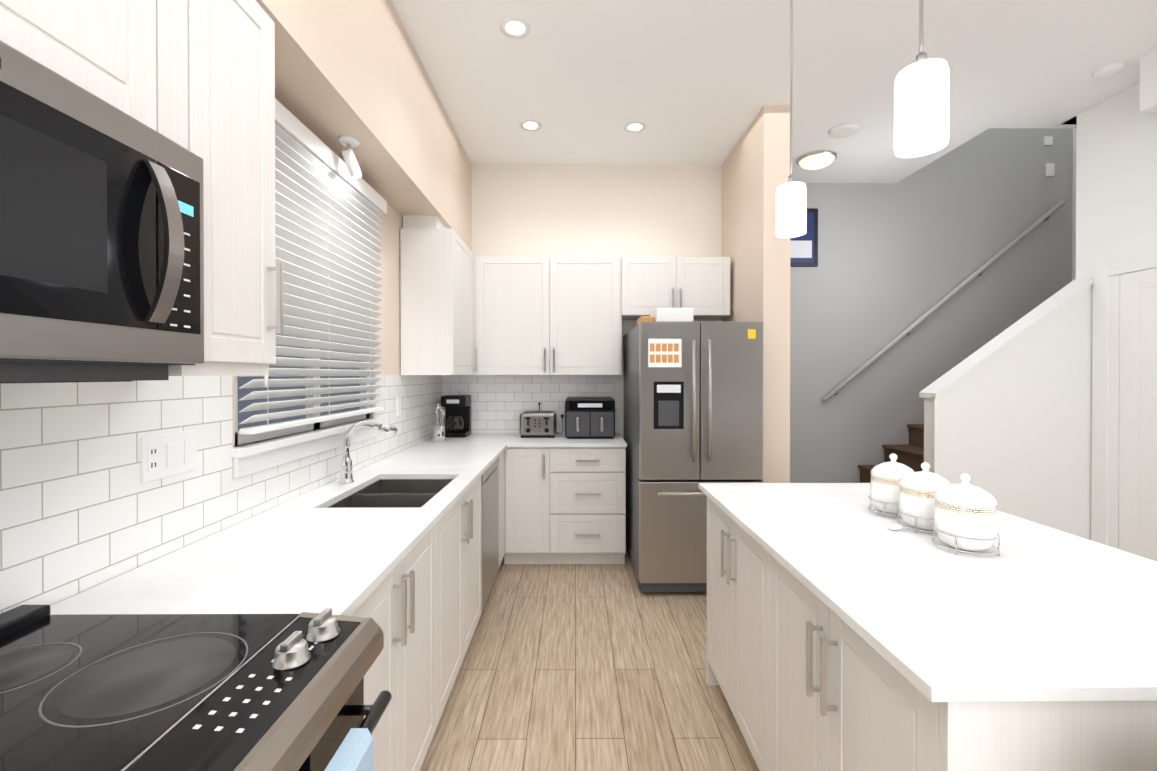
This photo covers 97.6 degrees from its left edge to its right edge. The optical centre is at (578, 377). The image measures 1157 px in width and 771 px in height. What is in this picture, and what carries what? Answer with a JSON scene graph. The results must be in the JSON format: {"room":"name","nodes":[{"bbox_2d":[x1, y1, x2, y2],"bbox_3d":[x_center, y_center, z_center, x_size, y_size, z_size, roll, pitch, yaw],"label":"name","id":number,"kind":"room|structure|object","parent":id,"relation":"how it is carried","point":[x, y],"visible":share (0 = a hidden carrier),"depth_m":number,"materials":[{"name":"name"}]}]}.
{"room":"kitchen","nodes":[
{"label":"kitchen","id":0,"kind":"room"},
{"bbox_2d":[53,202,432,604],"bbox_3d":[-1.201,-0.191,0.569,0.120,3.200,7.720,0,0,0],"label":"wall","id":1,"kind":"structure","parent":0,"point":[391,224],"depth_m":3.10,"materials":[{"name":"beige paint"}]},
{"bbox_2d":[0,0,203,167],"bbox_3d":[-0.964,-0.752,0.792,0.340,0.600,0.482,0,0,0],"label":"upper cabinet","id":2,"kind":"object","parent":1,"relation":"attached to","point":[196,76],"depth_m":0.90,"materials":[{"name":"white wood"}]},
{"bbox_2d":[0,40,203,382],"bbox_3d":[-0.923,-0.219,0.656,0.421,0.455,0.756,0,0,0],"label":"microwave","id":3,"kind":"object","parent":2,"relation":"attached to","point":[101,240],"visible":1,"depth_m":0.79,"materials":[{"name":"grey"}]},
{"bbox_2d":[0,375,441,613],"bbox_3d":[-1.149,0.237,2.112,0.006,0.495,4.400,0,0,0],"label":"backsplash","id":4,"kind":"structure","parent":1,"relation":"attached to","point":[83,507],"depth_m":1.26,"materials":[{"name":"tile"}]},
{"bbox_2d":[141,429,196,482],"bbox_3d":[-1.137,0.214,1.412,0.008,0.120,0.190,0,0,0],"label":"outlet","id":5,"kind":"object","parent":4,"relation":"attached to","point":[167,455],"visible":1,"depth_m":1.40,"materials":[{"name":"white plastic"}]},
{"bbox_2d":[397,397,400,415],"bbox_3d":[-1.151,0.183,3.247,0.008,0.120,0.070,0,0,0],"label":"electrical outlet plate","id":6,"kind":"object","parent":4,"relation":"attached to","point":[398,406],"visible":1,"depth_m":3.23,"materials":[{"name":"white plastic"}]},
{"bbox_2d":[168,0,282,375],"bbox_3d":[-0.967,-0.529,1.146,0.340,1.050,0.375,0,0,0],"label":"upper cabinet","id":7,"kind":"object","parent":1,"relation":"attached to","point":[237,37],"depth_m":1.19,"materials":[{"name":"white wood"}]},
{"bbox_2d":[235,323,369,445],"bbox_3d":[-1.198,-0.346,2.268,0.050,1.150,1.160,0,0,0],"label":"window","id":8,"kind":"structure","parent":1,"relation":"in","point":[240,405],"depth_m":2.12,"materials":[{"name":"white glass"}]},
{"bbox_2d":[231,417,382,477],"bbox_3d":[-1.156,0.279,2.272,0.095,0.100,1.220,0,0,0],"label":"window sill","id":9,"kind":"structure","parent":1,"relation":"attached to","point":[251,458],"depth_m":1.98,"materials":[{"name":"white paint"}]},
{"bbox_2d":[239,98,386,434],"bbox_3d":[-1.112,-0.405,2.269,0.067,1.183,1.190,0,0,0],"label":"window blind","id":10,"kind":"object","parent":1,"relation":"attached to","point":[329,210],"visible":0.67,"depth_m":2.18,"materials":[{"name":"white plastic"}]},
{"bbox_2d":[400,215,471,374],"bbox_3d":[-0.985,-0.544,3.604,0.340,1.050,0.650,0,0,0],"label":"upper cabinet","id":11,"kind":"object","parent":1,"relation":"attached to","point":[436,264],"depth_m":3.28,"materials":[{"name":"white wood"}]},
{"bbox_2d":[256,0,471,250],"bbox_3d":[-1.010,-1.421,0.503,0.260,0.740,7.600,0,0,0],"label":"wall","id":12,"kind":"structure","parent":0,"point":[355,68],"depth_m":2.30,"materials":[{"name":"beige paint"}]},
{"bbox_2d":[338,135,361,177],"bbox_3d":[-1.023,-0.980,2.259,0.090,0.162,0.096,0,0,0],"label":"spotlight","id":13,"kind":"object","parent":12,"relation":"attached to","point":[348,142],"visible":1,"depth_m":2.24,"materials":[{"name":"white paint"}]},
{"bbox_2d":[420,548,758,770],"bbox_3d":[1.758,1.438,0.801,6.040,0.060,8.120,0,0,0],"label":"floor","id":14,"kind":"structure","parent":0,"point":[583,667],"depth_m":2.30,"materials":[{"name":"brown wood"}]},
{"bbox_2d":[0,605,391,770],"bbox_3d":[-0.745,0.920,0.664,0.776,0.938,0.760,0,0,0],"label":"range","id":15,"kind":"object","parent":14,"relation":"on","point":[181,692],"visible":1,"depth_m":0.81,"materials":[{"name":"black glass"}]},
{"bbox_2d":[354,517,445,770],"bbox_3d":[-0.828,0.959,1.475,0.622,0.890,0.859,0,0,0],"label":"base cabinet","id":16,"kind":"object","parent":14,"relation":"on","point":[409,607],"depth_m":1.55,"materials":[{"name":"white wood"}]},
{"bbox_2d":[50,433,505,615],"bbox_3d":[-0.827,0.494,2.676,0.642,0.025,3.265,0,0,0],"label":"countertop","id":17,"kind":"structure","parent":16,"relation":"on","point":[309,553],"depth_m":1.41,"materials":[{"name":"white stone"}]},
{"bbox_2d":[433,404,444,441],"bbox_3d":[-1.044,0.332,3.786,0.090,0.284,0.090,0,0,0],"label":"utensil holder","id":18,"kind":"object","parent":17,"relation":"on","point":[438,433],"visible":1,"depth_m":3.75,"materials":[{"name":"white ceramic"}]},
{"bbox_2d":[441,395,470,436],"bbox_3d":[-0.997,0.307,4.103,0.200,0.330,0.286,0,0,0],"label":"coffee maker","id":19,"kind":"object","parent":17,"relation":"on","point":[457,415],"visible":0.96,"depth_m":4.05,"materials":[{"name":"black plastic"}]},
{"bbox_2d":[446,525,477,702],"bbox_3d":[-0.764,1.074,2.220,0.482,0.650,0.664,0,0,0],"label":"base cabinet","id":20,"kind":"object","parent":14,"relation":"on","point":[462,545],"depth_m":2.23,"materials":[{"name":"white wood"}]},
{"bbox_2d":[458,473,485,620],"bbox_3d":[-0.836,0.951,2.651,0.624,0.890,0.201,0,0,0],"label":"base cabinet","id":21,"kind":"object","parent":14,"relation":"on","point":[472,507],"depth_m":2.69,"materials":[{"name":"white wood"}]},
{"bbox_2d":[481,457,501,611],"bbox_3d":[-0.839,0.949,3.024,0.624,0.890,0.665,0,0,0],"label":"dishwasher","id":22,"kind":"object","parent":14,"relation":"on","point":[493,475],"depth_m":3.14,"materials":[{"name":"grey metal"}]},
{"bbox_2d":[502,445,513,563],"bbox_3d":[-0.815,0.946,3.529,0.678,0.890,0.344,0,0,0],"label":"base cabinet","id":23,"kind":"object","parent":14,"relation":"on","point":[508,453],"depth_m":3.68,"materials":[{"name":"white wood"}]},
{"bbox_2d":[514,449,549,563],"bbox_3d":[-0.383,0.943,3.999,0.345,0.890,0.630,0,0,0],"label":"base cabinet","id":24,"kind":"object","parent":14,"relation":"on","point":[531,466],"depth_m":3.69,"materials":[{"name":"white wood"}]},
{"bbox_2d":[550,445,626,563],"bbox_3d":[0.038,0.943,4.002,0.612,0.890,0.630,0,0,0],"label":"base cabinet","id":25,"kind":"object","parent":14,"relation":"on","point":[588,486],"depth_m":3.69,"materials":[{"name":"white wood"}]},
{"bbox_2d":[494,433,625,448],"bbox_3d":[-0.129,0.486,3.988,0.954,0.025,0.650,0,0,0],"label":"countertop","id":26,"kind":"structure","parent":25,"relation":"on","point":[560,441],"depth_m":3.72,"materials":[{"name":"white stone"}]},
{"bbox_2d":[520,402,563,437],"bbox_3d":[-0.296,0.337,4.126,0.342,0.269,0.359,0,0,0],"label":"toaster","id":27,"kind":"object","parent":26,"relation":"on","point":[538,424],"visible":1,"depth_m":3.98,"materials":[{"name":"silver metal"}]},
{"bbox_2d":[565,397,614,438],"bbox_3d":[0.089,0.315,4.069,0.390,0.315,0.370,0,0,0],"label":"air fryer","id":28,"kind":"object","parent":26,"relation":"on","point":[589,417],"visible":1,"depth_m":3.91,"materials":[{"name":"black plastic"}]},
{"bbox_2d":[624,321,762,591],"bbox_3d":[0.776,0.515,3.720,0.780,1.750,1.157,0,0,0],"label":"fridge","id":29,"kind":"object","parent":14,"relation":"on","point":[693,404],"visible":0.94,"depth_m":3.20,"materials":[{"name":"grey metal"}]},
{"bbox_2d":[637,308,692,324],"bbox_3d":[0.578,-0.409,3.446,0.340,0.099,0.300,0,0,0],"label":"box","id":30,"kind":"object","parent":29,"relation":"on","point":[671,314],"visible":0.6,"depth_m":3.30,"materials":[{"name":"white cardboard"}]},
{"bbox_2d":[858,424,923,482],"bbox_3d":[3.395,0.343,4.126,2.473,2.090,1.236,0,0,0],"label":"stairs","id":31,"kind":"structure","parent":14,"relation":"on","point":[911,454],"depth_m":4.58,"materials":[{"name":"wood"}]},
{"bbox_2d":[699,487,1156,770],"bbox_3d":[1.034,0.959,1.572,0.956,0.890,1.496,0,0,0],"label":"kitchen island","id":32,"kind":"object","parent":14,"relation":"on","point":[848,629],"depth_m":1.16,"materials":[{"name":"wood"}]},
{"bbox_2d":[699,483,1156,706],"bbox_3d":[1.049,0.501,1.570,0.985,0.026,1.520,0,0,0],"label":"island countertop","id":33,"kind":"structure","parent":32,"relation":"on","point":[1058,618],"depth_m":1.14,"materials":[{"name":"white stone"}]},
{"bbox_2d":[887,523,902,529],"bbox_3d":[1.012,0.477,1.619,0.047,0.020,0.030,0,0,0],"label":"case","id":34,"kind":"object","parent":33,"relation":"on","point":[893,526],"visible":1,"depth_m":1.61,"materials":[{"name":"white ceramic"}]},
{"bbox_2d":[868,495,999,555],"bbox_3d":[1.115,0.461,1.628,0.158,0.052,0.522,0,0,3],"label":"rack","id":35,"kind":"object","parent":33,"relation":"on","point":[934,532],"visible":0.48,"depth_m":1.47,"materials":[{"name":"silver metal"}]},
{"bbox_2d":[870,454,913,513],"bbox_3d":[1.125,0.373,1.810,0.144,0.204,0.144,0,0,0],"label":"canister","id":36,"kind":"object","parent":35,"relation":"on","point":[886,477],"visible":0.81,"depth_m":1.77,"materials":[{"name":"white ceramic"}]},
{"bbox_2d":[899,462,950,529],"bbox_3d":[1.117,0.374,1.630,0.144,0.204,0.144,0,0,0],"label":"canister","id":37,"kind":"object","parent":35,"relation":"on","point":[918,490],"visible":0.85,"depth_m":1.59,"materials":[{"name":"white ceramic"}]},
{"bbox_2d":[934,473,997,550],"bbox_3d":[1.103,0.375,1.444,0.144,0.204,0.144,0,0,0],"label":"canister","id":38,"kind":"object","parent":35,"relation":"on","point":[964,508],"visible":1,"depth_m":1.40,"materials":[{"name":"white ceramic"}]},
{"bbox_2d":[472,164,721,438],"bbox_3d":[0.026,-0.214,4.378,2.390,3.200,0.120,0,0,0],"label":"wall","id":39,"kind":"structure","parent":0,"point":[596,210],"depth_m":4.31,"materials":[{"name":"beige paint"}]},
{"bbox_2d":[484,257,559,374],"bbox_3d":[-0.504,-0.487,4.135,0.669,0.930,0.340,0,0,0],"label":"upper cabinet","id":40,"kind":"object","parent":39,"relation":"attached to","point":[522,294],"depth_m":3.97,"materials":[{"name":"white wood"}]},
{"bbox_2d":[442,375,619,432],"bbox_3d":[-0.405,0.224,4.315,1.514,0.495,0.006,0,0,0],"label":"backsplash","id":41,"kind":"structure","parent":39,"relation":"attached to","point":[500,403],"depth_m":4.31,"materials":[{"name":"tile"}]},
{"bbox_2d":[558,409,564,422],"bbox_3d":[-0.138,0.327,4.311,0.070,0.120,0.008,0,0,0],"label":"outlet","id":42,"kind":"object","parent":41,"relation":"attached to","point":[561,411],"visible":0.65,"depth_m":4.31,"materials":[{"name":"white plastic"}]},
{"bbox_2d":[560,257,623,374],"bbox_3d":[0.028,-0.487,4.139,0.621,0.930,0.340,0,0,0],"label":"upper cabinet","id":43,"kind":"object","parent":39,"relation":"attached to","point":[591,288],"depth_m":3.97,"materials":[{"name":"white wood"}]},
{"bbox_2d":[624,257,729,319],"bbox_3d":[0.766,-0.722,4.143,0.855,0.460,0.340,0,0,0],"label":"upper cabinet","id":44,"kind":"object","parent":39,"relation":"attached to","point":[702,284],"depth_m":3.97,"materials":[{"name":"white wood"}]},
{"bbox_2d":[721,105,789,482],"bbox_3d":[1.314,-0.212,4.048,0.180,3.200,1.360,0,0,0],"label":"wall","id":45,"kind":"structure","parent":0,"point":[755,175],"depth_m":3.37,"materials":[{"name":"beige paint"}]},
{"bbox_2d":[391,0,1156,183],"bbox_3d":[1.758,-1.892,0.781,6.040,0.200,8.120,0,0,0],"label":"ceiling","id":46,"kind":"structure","parent":0,"point":[684,82],"depth_m":2.96,"materials":[{"name":"white paint"}]},
{"bbox_2d":[500,18,529,38],"bbox_3d":[-0.326,-1.799,2.606,0.156,0.006,0.156,0,0,0],"label":"recessed light","id":47,"kind":"object","parent":46,"relation":"in","point":[516,28],"visible":1,"depth_m":2.60,"materials":[{"name":"white paint"}]},
{"bbox_2d":[520,120,540,130],"bbox_3d":[-0.343,-1.805,3.626,0.156,0.006,0.156,0,0,0],"label":"recessed light","id":48,"kind":"object","parent":46,"relation":"in","point":[529,125],"visible":1,"depth_m":3.62,"materials":[{"name":"white paint"}]},
{"bbox_2d":[624,122,645,132],"bbox_3d":[0.407,-1.806,3.651,0.156,0.006,0.156,0,0,0],"label":"recessed light","id":49,"kind":"object","parent":46,"relation":"in","point":[634,127],"visible":1,"depth_m":3.65,"materials":[{"name":"white paint"}]},
{"bbox_2d":[776,0,806,237],"bbox_3d":[0.819,-1.176,1.948,0.120,1.244,0.120,0,0,0],"label":"pendant light","id":50,"kind":"object","parent":46,"relation":"hanging from","point":[791,208],"visible":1,"depth_m":1.92,"materials":[{"name":"white glass"}]},
{"bbox_2d":[797,150,836,169],"bbox_3d":[1.963,-1.774,4.173,0.300,0.075,0.300,0,0,0],"label":"dome light","id":51,"kind":"object","parent":46,"relation":"attached to","point":[816,160],"visible":1,"depth_m":4.10,"materials":[{"name":"white glass"}]},
{"bbox_2d":[829,123,859,137],"bbox_3d":[1.936,-1.797,3.693,0.200,0.023,0.200,0,0,0],"label":"ceiling vent","id":52,"kind":"object","parent":46,"relation":"in","point":[844,130],"visible":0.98,"depth_m":3.66,"materials":[{"name":"white paint"}]},
{"bbox_2d":[894,0,949,157],"bbox_3d":[0.820,-1.172,1.208,0.120,1.244,0.120,0,0,0],"label":"pendant light","id":53,"kind":"object","parent":46,"relation":"hanging from","point":[921,102],"visible":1,"depth_m":1.17,"materials":[{"name":"white glass"}]},
{"bbox_2d":[1093,63,1124,79],"bbox_3d":[3.102,-1.789,2.961,0.130,0.031,0.130,0,0,0],"label":"smoke detector","id":54,"kind":"object","parent":46,"relation":"attached to","point":[1108,71],"visible":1,"depth_m":2.94,"materials":[{"name":"white paint"}]},
{"bbox_2d":[1139,49,1156,111],"bbox_3d":[3.330,-1.636,-0.201,0.270,0.300,6.130,0,0,0],"label":"beam","id":55,"kind":"structure","parent":46,"relation":"attached to","point":[1148,86],"depth_m":2.82,"materials":[{"name":"white paint"}]},
{"bbox_2d":[790,128,1072,482],"bbox_3d":[2.983,-1.416,4.793,3.530,5.600,0.120,0,0,0],"label":"wall","id":56,"kind":"structure","parent":0,"point":[896,259],"depth_m":4.74,"materials":[{"name":"grey paint"}]},
{"bbox_2d":[790,208,817,266],"bbox_3d":[2.019,-1.306,4.714,0.420,0.540,0.021,0,0,0],"label":"framed picture","id":57,"kind":"object","parent":56,"relation":"attached to","point":[804,250],"visible":0.54,"depth_m":4.71},
{"bbox_2d":[821,199,1065,402],"bbox_3d":[3.374,-0.711,4.699,2.257,1.882,0.080,0,0,0],"label":"stair handrail","id":58,"kind":"object","parent":56,"relation":"attached to","point":[946,298],"visible":1,"depth_m":4.66,"materials":[{"name":"grey metal"}]},
{"bbox_2d":[1044,136,1052,144],"bbox_3d":[4.389,-2.216,4.730,0.080,0.080,0.012,0,0,0],"label":"light switch","id":59,"kind":"object","parent":56,"relation":"attached to","point":[1048,140],"depth_m":4.72,"materials":[{"name":"white plastic"}]},
{"bbox_2d":[1045,163,1054,175],"bbox_3d":[4.409,-1.946,4.733,0.080,0.120,0.010,0,0,0],"label":"light switch","id":60,"kind":"object","parent":56,"relation":"attached to","point":[1049,167],"depth_m":4.73,"materials":[{"name":"white plastic"}]},
{"bbox_2d":[919,277,1093,539],"bbox_3d":[2.963,0.314,3.443,1.190,2.155,0.160,0,0,0],"label":"wall","id":61,"kind":"structure","parent":0,"point":[1008,419],"depth_m":3.38,"materials":[{"name":"white paint"}]},
{"bbox_2d":[1072,129,1076,280],"bbox_3d":[4.693,-1.412,4.125,0.120,5.600,1.240,0,0,0],"label":"wall","id":62,"kind":"structure","parent":0,"point":[1074,213],"depth_m":4.72,"materials":[{"name":"white paint"}]},
{"bbox_2d":[1062,83,1156,279],"bbox_3d":[3.522,-1.389,0.176,0.120,5.600,6.880,0,0,0],"label":"wall","id":63,"kind":"structure","parent":0,"point":[1116,177],"depth_m":3.24,"materials":[{"name":"white paint"}]},
{"bbox_2d":[1091,250,1156,560],"bbox_3d":[3.434,0.321,2.811,0.018,2.150,1.130,0,0,0],"label":"door","id":64,"kind":"structure","parent":63,"relation":"attached to","point":[1124,428],"depth_m":3.18,"materials":[{"name":"white paint"}]}
]}

